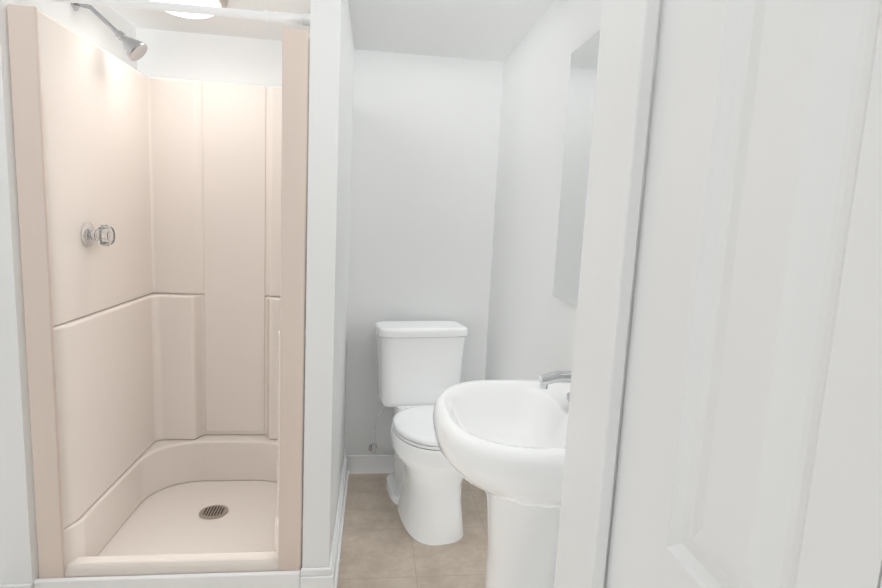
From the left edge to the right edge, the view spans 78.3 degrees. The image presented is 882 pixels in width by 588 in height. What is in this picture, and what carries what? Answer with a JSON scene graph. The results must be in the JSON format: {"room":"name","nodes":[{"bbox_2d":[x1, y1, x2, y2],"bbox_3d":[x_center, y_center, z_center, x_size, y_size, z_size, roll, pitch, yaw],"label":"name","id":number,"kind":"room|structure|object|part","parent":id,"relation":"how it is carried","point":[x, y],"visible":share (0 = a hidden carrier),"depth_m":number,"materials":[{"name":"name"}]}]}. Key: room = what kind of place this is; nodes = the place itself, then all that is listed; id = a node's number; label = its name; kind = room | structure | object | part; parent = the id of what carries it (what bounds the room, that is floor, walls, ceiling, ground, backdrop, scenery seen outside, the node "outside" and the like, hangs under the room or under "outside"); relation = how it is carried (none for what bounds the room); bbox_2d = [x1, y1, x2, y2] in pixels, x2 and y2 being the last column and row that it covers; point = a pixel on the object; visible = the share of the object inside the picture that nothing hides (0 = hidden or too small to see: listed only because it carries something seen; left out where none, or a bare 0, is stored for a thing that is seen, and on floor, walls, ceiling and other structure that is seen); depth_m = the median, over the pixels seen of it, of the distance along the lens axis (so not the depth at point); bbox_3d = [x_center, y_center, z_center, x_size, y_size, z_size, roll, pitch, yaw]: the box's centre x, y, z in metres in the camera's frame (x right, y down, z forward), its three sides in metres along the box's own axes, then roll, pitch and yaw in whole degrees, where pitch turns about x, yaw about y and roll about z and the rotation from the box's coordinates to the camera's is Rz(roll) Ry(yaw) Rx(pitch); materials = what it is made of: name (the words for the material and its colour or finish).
{"room":"bathroom","nodes":[
{"label":"bathroom","id":0,"kind":"room"},
{"bbox_2d":[0,0,136,587],"bbox_3d":[-1.379,-0.076,2.022,0.193,2.000,0.965,2,8,-7],"label":"wall","id":1,"kind":"structure","parent":0,"point":[19,562],"depth_m":1.62,"materials":[{"name":"paint"}]},
{"bbox_2d":[2,583,31,587],"bbox_3d":[-1.311,0.940,1.677,0.080,0.088,0.013,2,8,-7],"label":"baseboard","id":2,"kind":"structure","parent":1,"relation":"attached to","point":[25,585],"depth_m":1.67,"materials":[{"name":"paint"}]},
{"bbox_2d":[71,3,146,60],"bbox_3d":[-1.120,-0.899,1.836,0.226,0.196,0.076,2,8,-7],"label":"shower head","id":3,"kind":"object","parent":1,"relation":"attached to","point":[135,50],"visible":0.85,"depth_m":1.83},
{"bbox_2d":[34,570,300,587],"bbox_3d":[-0.870,0.951,1.750,0.814,0.090,0.018,2,8,-7],"label":"baseboard","id":4,"kind":"structure","parent":1,"relation":"attached to","point":[278,579],"depth_m":1.75,"materials":[{"name":"paint"}]},
{"bbox_2d":[48,0,309,26],"bbox_3d":[-0.789,-0.833,1.572,0.818,0.036,0.036,2,8,-7],"label":"curtain rod","id":5,"kind":"object","parent":1,"relation":"attached to","point":[282,17],"visible":0.9,"depth_m":1.58,"materials":[{"name":"white metal"}]},
{"bbox_2d":[136,28,503,456],"bbox_3d":[-0.500,-0.110,2.578,1.687,2.000,0.130,2,8,-7],"label":"wall","id":6,"kind":"structure","parent":0,"point":[425,138],"depth_m":2.54,"materials":[{"name":"paint"}]},
{"bbox_2d":[347,455,393,473],"bbox_3d":[-0.135,0.852,2.717,0.669,0.094,0.013,2,8,-7],"label":"baseboard","id":7,"kind":"structure","parent":6,"relation":"attached to","point":[370,464],"depth_m":2.68,"materials":[{"name":"paint"}]},
{"bbox_2d":[302,0,353,567],"bbox_3d":[-0.424,-0.042,2.108,0.086,2.000,0.890,2,8,-7],"label":"wall","id":8,"kind":"structure","parent":0,"point":[331,79],"depth_m":1.70,"materials":[{"name":"paint"}]},
{"bbox_2d":[300,452,348,587],"bbox_3d":[-0.458,0.897,2.224,0.116,0.108,0.917,2,8,-7],"label":"baseboard","id":9,"kind":"structure","parent":8,"relation":"attached to","point":[326,581],"depth_m":1.90,"materials":[{"name":"paint"}]},
{"bbox_2d":[109,0,554,61],"bbox_3d":[-0.340,-0.877,0.672,2.000,0.050,3.800,2,8,-7],"label":"ceiling","id":10,"kind":"structure","parent":0,"point":[493,30],"depth_m":2.11,"materials":[{"name":"paint"}]},
{"bbox_2d":[151,0,226,18],"bbox_3d":[-0.890,-1.008,1.879,0.274,0.070,0.274,2,8,-7],"label":"ceiling light","id":11,"kind":"object","parent":10,"relation":"attached to","point":[217,3],"visible":0.46,"depth_m":1.87,"materials":[{"name":"white metal"}]},
{"bbox_2d":[337,473,487,587],"bbox_3d":[-0.439,1.152,0.949,2.000,0.050,3.800,2,8,-7],"label":"floor","id":12,"kind":"structure","parent":0,"point":[381,547],"depth_m":2.10,"materials":[{"name":"tile"}]},
{"bbox_2d":[7,4,309,577],"bbox_3d":[-0.877,0.050,2.055,0.803,1.790,0.837,2,8,-7],"label":"shower stall","id":13,"kind":"object","parent":12,"relation":"on","point":[163,231],"visible":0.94,"depth_m":2.01,"materials":[{"name":"beige plastic"}]},
{"bbox_2d":[368,321,467,544],"bbox_3d":[-0.052,0.558,2.334,0.420,0.787,0.612,0,8,-17],"label":"toilet","id":14,"kind":"object","parent":12,"relation":"on","point":[419,366],"visible":0.71,"depth_m":2.36,"materials":[{"name":"white ceramic"}]},
{"bbox_3d":[-0.020,0.541,2.245,0.352,0.042,0.423,0,8,-17],"label":"seat","id":15,"kind":"part","parent":14,"relation":"part of","materials":[{"name":"white plastic"}]},
{"bbox_2d":[432,371,571,587],"bbox_3d":[0.174,0.632,1.295,0.415,0.943,0.496,2,8,-7],"label":"pedestal sink","id":16,"kind":"object","parent":12,"relation":"on","point":[502,443],"visible":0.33,"depth_m":1.20,"materials":[{"name":"white ceramic"}]},
{"bbox_2d":[484,0,602,379],"bbox_3d":[0.501,0.169,0.897,0.100,2.000,3.550,2,8,-7],"label":"wall","id":17,"kind":"structure","parent":0,"point":[531,327],"depth_m":1.96,"materials":[{"name":"paint"}]},
{"bbox_2d":[553,30,599,305],"bbox_3d":[0.423,-0.287,1.194,0.008,0.734,0.920,2,8,-7],"label":"mirror","id":18,"kind":"object","parent":17,"relation":"attached to","point":[581,97],"visible":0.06,"depth_m":1.53,"materials":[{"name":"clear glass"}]},
{"bbox_2d":[604,0,662,587],"bbox_3d":[0.342,0.177,0.781,0.245,2.000,0.126,2,8,-7],"label":"wall","id":19,"kind":"structure","parent":0,"point":[639,229],"depth_m":0.68,"materials":[{"name":"paint"}]},
{"bbox_2d":[554,0,659,587],"bbox_3d":[0.212,0.173,0.760,0.018,2.000,0.134,2,8,-7],"label":"door frame","id":20,"kind":"structure","parent":19,"relation":"attached to","point":[626,61],"depth_m":0.71,"materials":[{"name":"paint"}]},
{"bbox_2d":[606,0,881,587],"bbox_3d":[0.252,0.211,0.526,0.072,1.977,0.357,2,8,-7],"label":"door","id":21,"kind":"structure","parent":19,"relation":"in","point":[750,451],"depth_m":0.46,"materials":[{"name":"paint"}]}
]}

